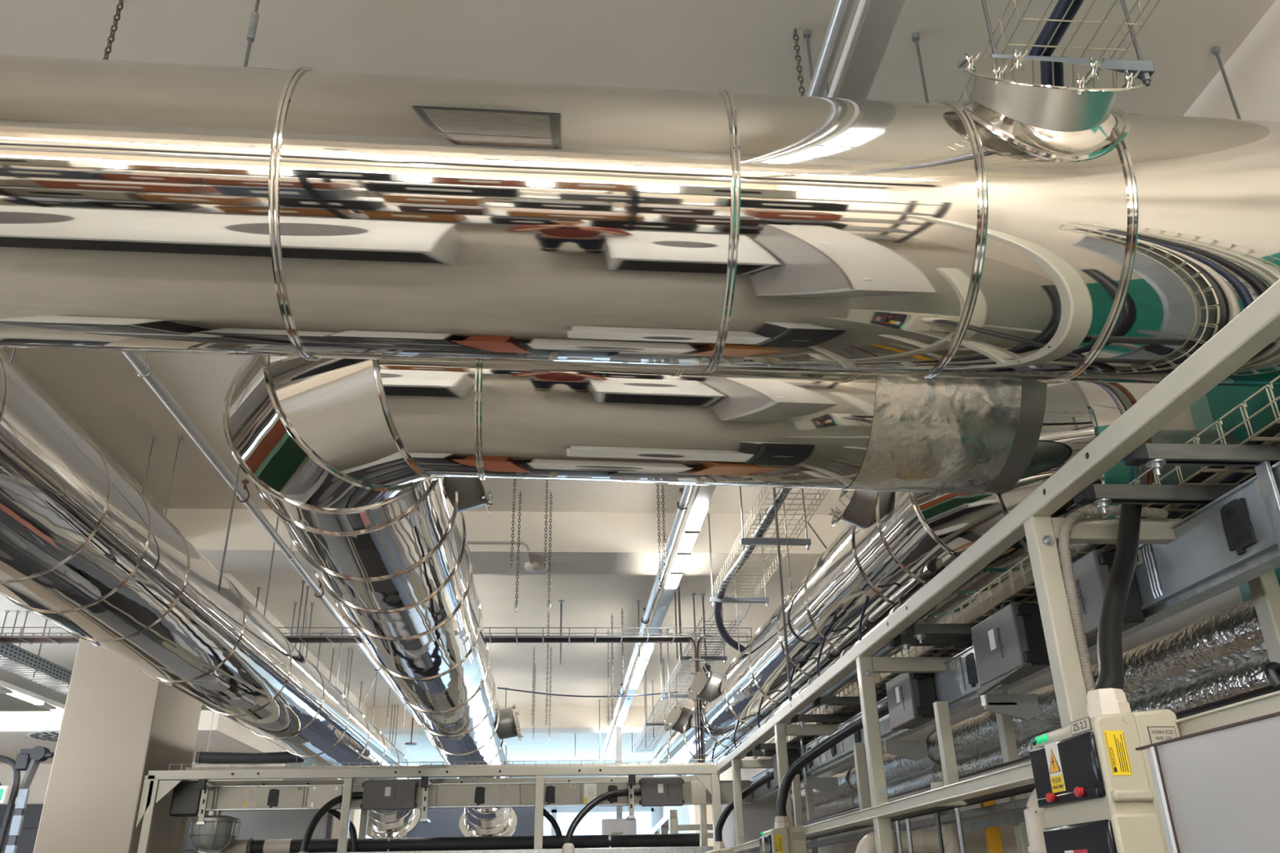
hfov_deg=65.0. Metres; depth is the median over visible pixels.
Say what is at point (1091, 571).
box
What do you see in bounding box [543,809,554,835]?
window
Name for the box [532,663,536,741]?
chain
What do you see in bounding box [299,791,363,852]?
hose
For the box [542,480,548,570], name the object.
chain
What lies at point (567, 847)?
connector
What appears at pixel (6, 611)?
rod
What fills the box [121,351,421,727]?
pipe
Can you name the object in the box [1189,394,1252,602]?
trim
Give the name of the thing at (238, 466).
rod
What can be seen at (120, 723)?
column
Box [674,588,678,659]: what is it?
rod
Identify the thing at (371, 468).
ventilation duct
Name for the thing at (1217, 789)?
panel
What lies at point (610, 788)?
outlet
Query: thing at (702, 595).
rod
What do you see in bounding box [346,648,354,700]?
rod
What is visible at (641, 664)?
diffuser
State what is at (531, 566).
security camera
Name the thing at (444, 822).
handler
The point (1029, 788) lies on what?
pipe
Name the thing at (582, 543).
ceiling beam
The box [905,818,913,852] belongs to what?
rod
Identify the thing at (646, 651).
diffuser
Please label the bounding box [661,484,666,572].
chain
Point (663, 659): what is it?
rod
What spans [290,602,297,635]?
rod
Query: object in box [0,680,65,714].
lamp trunking
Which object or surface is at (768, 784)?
outlet
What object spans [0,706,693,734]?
wall
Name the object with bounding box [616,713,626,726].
diffuser
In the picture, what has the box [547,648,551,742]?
chain
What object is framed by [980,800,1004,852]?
strip
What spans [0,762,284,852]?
wall
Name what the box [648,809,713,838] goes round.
gantry
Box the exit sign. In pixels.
[0,786,8,804]
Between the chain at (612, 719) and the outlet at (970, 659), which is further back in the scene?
the chain at (612, 719)
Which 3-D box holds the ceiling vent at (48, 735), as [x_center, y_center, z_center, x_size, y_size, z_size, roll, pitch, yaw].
[-7.196,3.950,12.774,1.080,0.013,1.080,1,-25,-4]
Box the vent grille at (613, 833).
[612,831,622,835]
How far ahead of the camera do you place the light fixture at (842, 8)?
3.57 m
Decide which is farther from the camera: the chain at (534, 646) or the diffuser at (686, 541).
the chain at (534, 646)
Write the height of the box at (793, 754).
0.228 m
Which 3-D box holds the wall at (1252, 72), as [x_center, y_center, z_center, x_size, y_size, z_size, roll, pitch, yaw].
[2.022,3.828,10.000,0.200,4.800,39.000,1,-25,-4]
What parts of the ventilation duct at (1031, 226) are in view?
lid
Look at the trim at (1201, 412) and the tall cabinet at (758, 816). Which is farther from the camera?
the tall cabinet at (758, 816)
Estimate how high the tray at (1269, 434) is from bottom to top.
0.100 m
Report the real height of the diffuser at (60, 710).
0.018 m
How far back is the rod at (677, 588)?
11.16 m
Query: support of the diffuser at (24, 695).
attached to the lamp trunking at (38, 700)
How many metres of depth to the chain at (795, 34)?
3.91 m
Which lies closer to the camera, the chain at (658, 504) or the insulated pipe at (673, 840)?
the chain at (658, 504)
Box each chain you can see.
[102,0,123,59]
[509,479,515,570]
[514,491,521,613]
[530,645,535,728]
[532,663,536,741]
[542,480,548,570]
[544,611,549,726]
[546,491,552,611]
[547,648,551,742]
[607,631,609,724]
[610,613,613,724]
[621,608,624,693]
[656,484,662,589]
[657,589,662,665]
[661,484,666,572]
[792,28,804,96]
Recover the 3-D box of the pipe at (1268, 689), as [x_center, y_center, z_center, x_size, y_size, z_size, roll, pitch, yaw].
[1.385,1.798,4.919,0.060,0.060,7.800,1,-25,-4]
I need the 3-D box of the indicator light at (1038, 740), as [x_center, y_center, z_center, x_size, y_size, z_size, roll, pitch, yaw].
[0.923,0.726,2.329,0.008,0.018,0.018,1,-25,-4]
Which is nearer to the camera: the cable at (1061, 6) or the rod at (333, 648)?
the cable at (1061, 6)
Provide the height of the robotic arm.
1.964 m
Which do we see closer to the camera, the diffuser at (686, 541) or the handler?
the diffuser at (686, 541)
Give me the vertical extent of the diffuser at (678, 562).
0.018 m
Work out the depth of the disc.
16.73 m
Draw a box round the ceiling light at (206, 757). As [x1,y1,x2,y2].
[195,611,307,764]
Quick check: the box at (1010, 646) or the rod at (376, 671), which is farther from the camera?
the rod at (376, 671)
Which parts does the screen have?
edge post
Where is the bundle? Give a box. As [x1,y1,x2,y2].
[711,502,937,775]
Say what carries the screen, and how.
on the floor mat
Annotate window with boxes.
[0,710,288,764]
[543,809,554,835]
[553,808,653,835]
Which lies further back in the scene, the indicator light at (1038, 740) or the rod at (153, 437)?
the rod at (153, 437)
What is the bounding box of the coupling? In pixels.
[246,11,259,42]
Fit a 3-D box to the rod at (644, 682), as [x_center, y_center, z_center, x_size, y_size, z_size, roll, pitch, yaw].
[0.082,4.588,16.012,0.040,1.050,0.040,-9,-26,16]
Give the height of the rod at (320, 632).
0.600 m
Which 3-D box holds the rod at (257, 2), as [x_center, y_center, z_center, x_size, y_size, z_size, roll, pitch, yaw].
[-1.353,-1.135,3.403,0.029,1.230,0.029,11,-28,-25]
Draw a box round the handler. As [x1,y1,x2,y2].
[402,807,534,837]
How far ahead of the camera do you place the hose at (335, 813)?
8.65 m
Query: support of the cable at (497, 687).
hanging from the tray at (1146, 68)
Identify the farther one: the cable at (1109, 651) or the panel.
the cable at (1109, 651)
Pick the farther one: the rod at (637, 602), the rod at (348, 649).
the rod at (348, 649)
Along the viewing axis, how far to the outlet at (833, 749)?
6.28 m
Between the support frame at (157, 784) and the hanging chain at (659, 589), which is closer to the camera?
the support frame at (157, 784)
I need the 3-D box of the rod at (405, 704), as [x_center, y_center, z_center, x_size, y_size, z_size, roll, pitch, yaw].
[-3.357,3.833,14.419,0.040,0.900,0.040,-9,-26,16]
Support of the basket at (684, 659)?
on the tray at (1146, 68)
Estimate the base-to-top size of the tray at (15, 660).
0.150 m
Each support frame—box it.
[135,764,722,852]
[716,279,1279,852]
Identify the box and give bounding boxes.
[360,780,418,810]
[639,777,684,806]
[705,841,732,852]
[759,816,807,852]
[772,748,801,787]
[885,672,936,730]
[971,595,1049,695]
[1029,688,1181,852]
[1062,549,1144,648]
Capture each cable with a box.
[497,687,678,697]
[714,0,1084,653]
[1094,504,1142,689]
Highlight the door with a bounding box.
[0,804,198,852]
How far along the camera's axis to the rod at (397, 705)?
17.67 m
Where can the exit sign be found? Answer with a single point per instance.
(3, 789)
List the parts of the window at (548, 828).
pane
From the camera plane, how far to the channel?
4.20 m
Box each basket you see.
[633,603,751,752]
[711,0,1159,597]
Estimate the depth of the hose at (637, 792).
8.60 m
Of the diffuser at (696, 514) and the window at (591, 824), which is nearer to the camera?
the diffuser at (696, 514)
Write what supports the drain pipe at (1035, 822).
attached to the support frame at (1257, 326)
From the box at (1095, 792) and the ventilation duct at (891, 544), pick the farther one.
the ventilation duct at (891, 544)
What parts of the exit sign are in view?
panel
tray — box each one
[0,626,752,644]
[0,643,72,695]
[168,759,723,770]
[633,0,1159,752]
[752,375,1279,759]
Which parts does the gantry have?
rail, post, post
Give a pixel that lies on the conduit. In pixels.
(1073, 517)
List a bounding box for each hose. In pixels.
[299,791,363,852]
[327,809,357,852]
[533,806,562,836]
[564,788,640,844]
[715,770,773,841]
[776,702,888,816]
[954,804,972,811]
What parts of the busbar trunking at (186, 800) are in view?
joint plate, joint plate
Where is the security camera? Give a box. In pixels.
[466,541,539,572]
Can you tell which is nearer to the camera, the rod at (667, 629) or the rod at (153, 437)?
the rod at (153, 437)
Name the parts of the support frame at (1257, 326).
post, post, support post, post, support post, foot plate, post, support post, foot plate, rail, post, post, post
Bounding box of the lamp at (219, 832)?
[189,810,240,852]
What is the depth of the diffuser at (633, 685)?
13.81 m
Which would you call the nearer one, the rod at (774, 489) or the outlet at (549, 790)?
the rod at (774, 489)
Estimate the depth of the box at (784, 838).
5.44 m
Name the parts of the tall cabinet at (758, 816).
door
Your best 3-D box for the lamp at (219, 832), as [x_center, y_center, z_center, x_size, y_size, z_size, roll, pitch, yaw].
[-3.595,3.426,8.505,0.388,0.331,0.388,1,-25,-4]
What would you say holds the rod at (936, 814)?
hanging from the support frame at (1257, 326)
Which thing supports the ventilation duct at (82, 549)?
hanging from the rod at (14, 348)
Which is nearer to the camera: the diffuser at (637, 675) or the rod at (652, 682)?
the diffuser at (637, 675)
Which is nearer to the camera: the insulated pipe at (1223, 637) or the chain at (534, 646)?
the insulated pipe at (1223, 637)
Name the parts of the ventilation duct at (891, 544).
lid, lid, lid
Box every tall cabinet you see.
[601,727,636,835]
[720,789,818,852]
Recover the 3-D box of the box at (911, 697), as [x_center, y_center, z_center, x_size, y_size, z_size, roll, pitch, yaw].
[1.283,1.295,4.758,0.120,0.228,0.392,1,-25,-4]
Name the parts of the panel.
edge trim, trim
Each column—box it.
[33,638,201,852]
[313,778,360,839]
[689,804,713,846]
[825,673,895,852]
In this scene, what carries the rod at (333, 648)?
hanging from the ceiling
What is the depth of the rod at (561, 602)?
11.56 m
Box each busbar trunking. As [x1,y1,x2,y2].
[168,780,752,817]
[750,461,1279,800]
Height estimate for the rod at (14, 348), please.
1.300 m
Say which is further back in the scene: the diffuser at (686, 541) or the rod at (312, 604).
the rod at (312, 604)
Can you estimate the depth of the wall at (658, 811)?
26.27 m
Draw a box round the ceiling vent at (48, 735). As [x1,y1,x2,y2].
[25,730,59,742]
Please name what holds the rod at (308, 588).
hanging from the ceiling
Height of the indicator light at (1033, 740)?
0.018 m
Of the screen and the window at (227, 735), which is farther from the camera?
the window at (227, 735)
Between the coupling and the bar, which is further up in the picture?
the coupling
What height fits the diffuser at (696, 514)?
0.018 m
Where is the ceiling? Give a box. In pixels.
[0,0,1275,766]
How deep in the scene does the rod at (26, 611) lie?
11.63 m
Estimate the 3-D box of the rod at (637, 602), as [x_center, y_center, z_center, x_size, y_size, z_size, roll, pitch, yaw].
[-0.013,2.337,11.632,0.040,0.650,0.040,-9,-26,16]
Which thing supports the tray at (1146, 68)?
hanging from the ceiling
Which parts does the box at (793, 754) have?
lid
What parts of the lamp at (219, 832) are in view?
lamp shade, mount stem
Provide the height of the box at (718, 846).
0.836 m
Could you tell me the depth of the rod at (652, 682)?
16.09 m
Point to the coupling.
(255, 15)
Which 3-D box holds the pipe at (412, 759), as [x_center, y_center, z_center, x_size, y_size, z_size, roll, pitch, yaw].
[-4.577,1.295,9.526,0.750,0.372,37.000,1,-25,-4]
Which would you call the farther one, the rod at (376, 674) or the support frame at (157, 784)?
the rod at (376, 674)
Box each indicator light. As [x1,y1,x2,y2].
[1031,737,1035,746]
[1035,736,1041,744]
[1041,733,1047,742]
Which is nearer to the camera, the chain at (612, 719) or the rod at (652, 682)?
the chain at (612, 719)
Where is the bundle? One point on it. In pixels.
(886, 649)
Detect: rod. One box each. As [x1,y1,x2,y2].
[0,610,8,635]
[8,347,16,364]
[11,610,20,635]
[18,610,30,647]
[32,618,47,678]
[142,435,155,493]
[164,435,182,517]
[217,465,239,591]
[243,0,259,66]
[255,587,261,608]
[263,515,279,616]
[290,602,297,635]
[294,580,306,648]
[299,586,310,652]
[305,602,314,658]
[316,631,323,668]
[329,647,335,682]
[335,614,344,688]
[343,648,351,696]
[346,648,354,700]
[358,674,377,710]
[358,682,363,709]
[371,671,377,724]
[386,688,390,725]
[389,704,393,741]
[391,704,396,743]
[394,704,399,746]
[402,704,405,726]
[505,687,506,708]
[558,600,564,665]
[598,699,600,759]
[636,600,639,657]
[643,680,646,748]
[651,680,653,737]
[662,657,665,720]
[666,628,671,737]
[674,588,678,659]
[676,587,680,656]
[691,593,696,646]
[700,593,706,665]
[773,488,791,702]
[803,28,813,79]
[806,521,826,549]
[895,821,902,852]
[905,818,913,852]
[911,31,928,102]
[934,812,944,852]
[955,808,965,852]
[1211,45,1241,119]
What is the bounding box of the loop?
[1264,662,1279,687]
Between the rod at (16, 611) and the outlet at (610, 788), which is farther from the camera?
the rod at (16, 611)
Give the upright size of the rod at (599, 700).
1.000 m
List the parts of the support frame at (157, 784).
gusset plate, post, gusset plate, post, post, post, rail, post, gusset plate, post, post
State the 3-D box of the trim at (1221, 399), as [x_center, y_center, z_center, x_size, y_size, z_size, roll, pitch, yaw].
[2.551,0.681,2.228,0.015,3.950,3.020,1,-25,-4]
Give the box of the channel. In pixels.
[806,797,1029,849]
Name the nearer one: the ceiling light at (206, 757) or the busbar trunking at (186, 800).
the busbar trunking at (186, 800)
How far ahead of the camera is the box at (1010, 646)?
3.62 m
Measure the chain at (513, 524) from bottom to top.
0.815 m
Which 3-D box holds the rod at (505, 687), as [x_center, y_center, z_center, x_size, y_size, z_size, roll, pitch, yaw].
[-2.196,4.576,16.426,0.040,0.600,0.040,-9,-26,16]
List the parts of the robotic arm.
rail, guide plate, guide arm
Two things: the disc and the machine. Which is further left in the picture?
the disc
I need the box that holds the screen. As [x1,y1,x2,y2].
[205,809,333,852]
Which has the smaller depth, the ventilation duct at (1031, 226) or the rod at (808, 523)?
the ventilation duct at (1031, 226)
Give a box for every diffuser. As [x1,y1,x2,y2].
[8,691,43,704]
[50,707,63,714]
[606,746,614,754]
[608,737,616,746]
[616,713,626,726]
[629,681,639,688]
[632,671,644,679]
[635,660,648,670]
[640,646,653,658]
[665,573,681,588]
[671,555,689,571]
[678,533,697,551]
[685,506,707,529]
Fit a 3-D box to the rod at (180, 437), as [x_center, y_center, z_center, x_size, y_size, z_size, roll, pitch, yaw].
[-3.365,0.708,7.090,0.029,1.400,0.029,-9,-26,16]
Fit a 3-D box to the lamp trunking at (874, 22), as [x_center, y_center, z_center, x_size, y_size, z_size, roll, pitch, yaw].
[0.185,1.859,10.765,0.120,0.520,23.000,1,-25,-4]
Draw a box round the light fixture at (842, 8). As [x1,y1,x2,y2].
[601,0,854,751]
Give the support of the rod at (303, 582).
hanging from the ceiling
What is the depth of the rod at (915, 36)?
3.96 m
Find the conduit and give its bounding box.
[1058,505,1168,694]
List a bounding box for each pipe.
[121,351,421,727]
[219,833,699,852]
[748,783,1035,852]
[791,585,1279,813]
[791,653,1271,825]
[792,684,1279,826]
[1023,788,1046,852]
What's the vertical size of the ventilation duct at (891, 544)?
0.750 m
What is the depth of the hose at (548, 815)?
8.82 m
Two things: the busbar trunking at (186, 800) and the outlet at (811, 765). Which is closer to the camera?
the outlet at (811, 765)
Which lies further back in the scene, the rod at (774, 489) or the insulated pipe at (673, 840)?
the insulated pipe at (673, 840)
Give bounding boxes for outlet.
[266,789,279,808]
[474,786,484,805]
[545,786,555,804]
[607,785,617,804]
[766,771,770,789]
[807,746,813,768]
[831,745,836,756]
[853,730,861,742]
[965,653,977,687]
[1220,497,1257,555]
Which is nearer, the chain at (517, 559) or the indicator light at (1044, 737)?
the indicator light at (1044, 737)
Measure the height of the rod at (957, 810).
0.840 m
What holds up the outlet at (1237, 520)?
attached to the busbar trunking at (1233, 540)
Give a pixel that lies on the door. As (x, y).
(25, 842)
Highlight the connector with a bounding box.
[562,843,574,852]
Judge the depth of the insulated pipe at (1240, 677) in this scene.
3.57 m
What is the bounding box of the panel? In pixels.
[1135,711,1279,852]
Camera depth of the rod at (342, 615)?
11.79 m
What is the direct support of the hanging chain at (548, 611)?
hanging from the ceiling
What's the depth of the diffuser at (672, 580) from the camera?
9.23 m
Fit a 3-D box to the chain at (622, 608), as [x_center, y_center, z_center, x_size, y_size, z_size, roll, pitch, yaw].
[-0.205,2.641,11.861,0.023,1.006,0.023,-20,-31,35]
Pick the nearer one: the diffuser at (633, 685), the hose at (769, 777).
the hose at (769, 777)
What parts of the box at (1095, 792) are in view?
red knob, red knob, code plate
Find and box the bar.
[961,810,1025,831]
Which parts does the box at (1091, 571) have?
lid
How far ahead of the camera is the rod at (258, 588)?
10.96 m
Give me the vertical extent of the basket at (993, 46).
0.108 m
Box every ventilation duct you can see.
[0,48,1279,387]
[0,352,420,838]
[222,355,1047,836]
[642,381,1239,776]
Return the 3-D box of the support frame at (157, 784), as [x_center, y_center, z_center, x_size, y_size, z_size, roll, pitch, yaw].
[-1.728,4.330,8.430,4.840,2.700,0.975,1,-25,-4]
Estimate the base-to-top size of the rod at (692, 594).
0.750 m
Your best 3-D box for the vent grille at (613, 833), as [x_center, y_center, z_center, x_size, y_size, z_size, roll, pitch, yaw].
[-0.225,4.149,10.147,0.110,0.100,0.012,1,-25,-4]
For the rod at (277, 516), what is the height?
1.250 m
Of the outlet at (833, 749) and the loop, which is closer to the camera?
the loop
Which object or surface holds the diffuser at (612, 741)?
attached to the lamp trunking at (874, 22)
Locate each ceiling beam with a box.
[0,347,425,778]
[163,508,848,575]
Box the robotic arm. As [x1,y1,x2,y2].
[0,746,54,852]
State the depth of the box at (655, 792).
8.75 m
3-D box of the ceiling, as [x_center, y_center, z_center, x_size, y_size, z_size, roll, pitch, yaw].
[-4.367,1.461,10.572,12.930,0.200,39.000,1,-25,-4]
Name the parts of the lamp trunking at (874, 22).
suspension rod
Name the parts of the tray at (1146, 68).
hanger rod, hanger rod, hanger rod, hanger rod, hanger rod, hanger rod, hanger rod, hanger rod, hanger rod, hanger rod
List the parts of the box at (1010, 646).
lid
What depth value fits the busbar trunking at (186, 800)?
8.71 m
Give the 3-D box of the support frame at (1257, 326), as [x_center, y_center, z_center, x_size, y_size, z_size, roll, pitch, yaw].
[1.298,2.325,4.235,0.731,2.700,8.825,1,-25,-4]
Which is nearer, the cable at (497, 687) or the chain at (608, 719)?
the chain at (608, 719)
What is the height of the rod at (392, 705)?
0.800 m
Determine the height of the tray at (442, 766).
0.062 m
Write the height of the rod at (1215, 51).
2.200 m
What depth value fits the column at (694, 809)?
17.71 m
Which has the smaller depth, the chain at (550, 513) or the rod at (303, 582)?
the chain at (550, 513)
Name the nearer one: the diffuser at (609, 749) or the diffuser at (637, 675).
the diffuser at (637, 675)
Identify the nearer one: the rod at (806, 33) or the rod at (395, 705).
the rod at (806, 33)
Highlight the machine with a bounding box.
[855,782,959,852]
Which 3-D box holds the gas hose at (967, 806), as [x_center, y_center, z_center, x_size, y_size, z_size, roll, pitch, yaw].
[1.421,2.087,4.367,0.166,0.840,0.050,1,-25,-4]
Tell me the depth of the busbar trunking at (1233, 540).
2.79 m
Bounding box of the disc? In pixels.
[404,716,417,745]
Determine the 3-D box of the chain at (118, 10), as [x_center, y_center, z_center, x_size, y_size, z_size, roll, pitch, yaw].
[-1.946,-1.063,3.542,0.020,1.226,0.020,-21,-31,36]
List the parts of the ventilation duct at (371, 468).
lid, lid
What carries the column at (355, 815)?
on the floor
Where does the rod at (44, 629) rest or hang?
hanging from the ceiling
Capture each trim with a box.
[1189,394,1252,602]
[1205,385,1279,585]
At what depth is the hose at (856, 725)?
5.49 m
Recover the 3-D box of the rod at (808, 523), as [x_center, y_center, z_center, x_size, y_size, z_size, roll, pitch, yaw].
[1.284,0.801,7.200,0.012,0.151,0.382,-16,-29,29]
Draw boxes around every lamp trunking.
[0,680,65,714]
[604,0,905,755]
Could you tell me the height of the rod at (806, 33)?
1.200 m
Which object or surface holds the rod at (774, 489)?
hanging from the ceiling
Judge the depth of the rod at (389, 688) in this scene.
15.59 m
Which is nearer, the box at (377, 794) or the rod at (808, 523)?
the rod at (808, 523)
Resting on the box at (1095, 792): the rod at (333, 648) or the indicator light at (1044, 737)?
the indicator light at (1044, 737)
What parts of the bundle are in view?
hanger rod, hanger rod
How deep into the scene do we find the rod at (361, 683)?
15.85 m
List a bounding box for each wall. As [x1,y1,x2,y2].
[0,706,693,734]
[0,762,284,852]
[283,775,662,833]
[662,0,1279,852]
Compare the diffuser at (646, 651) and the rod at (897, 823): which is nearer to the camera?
the rod at (897, 823)

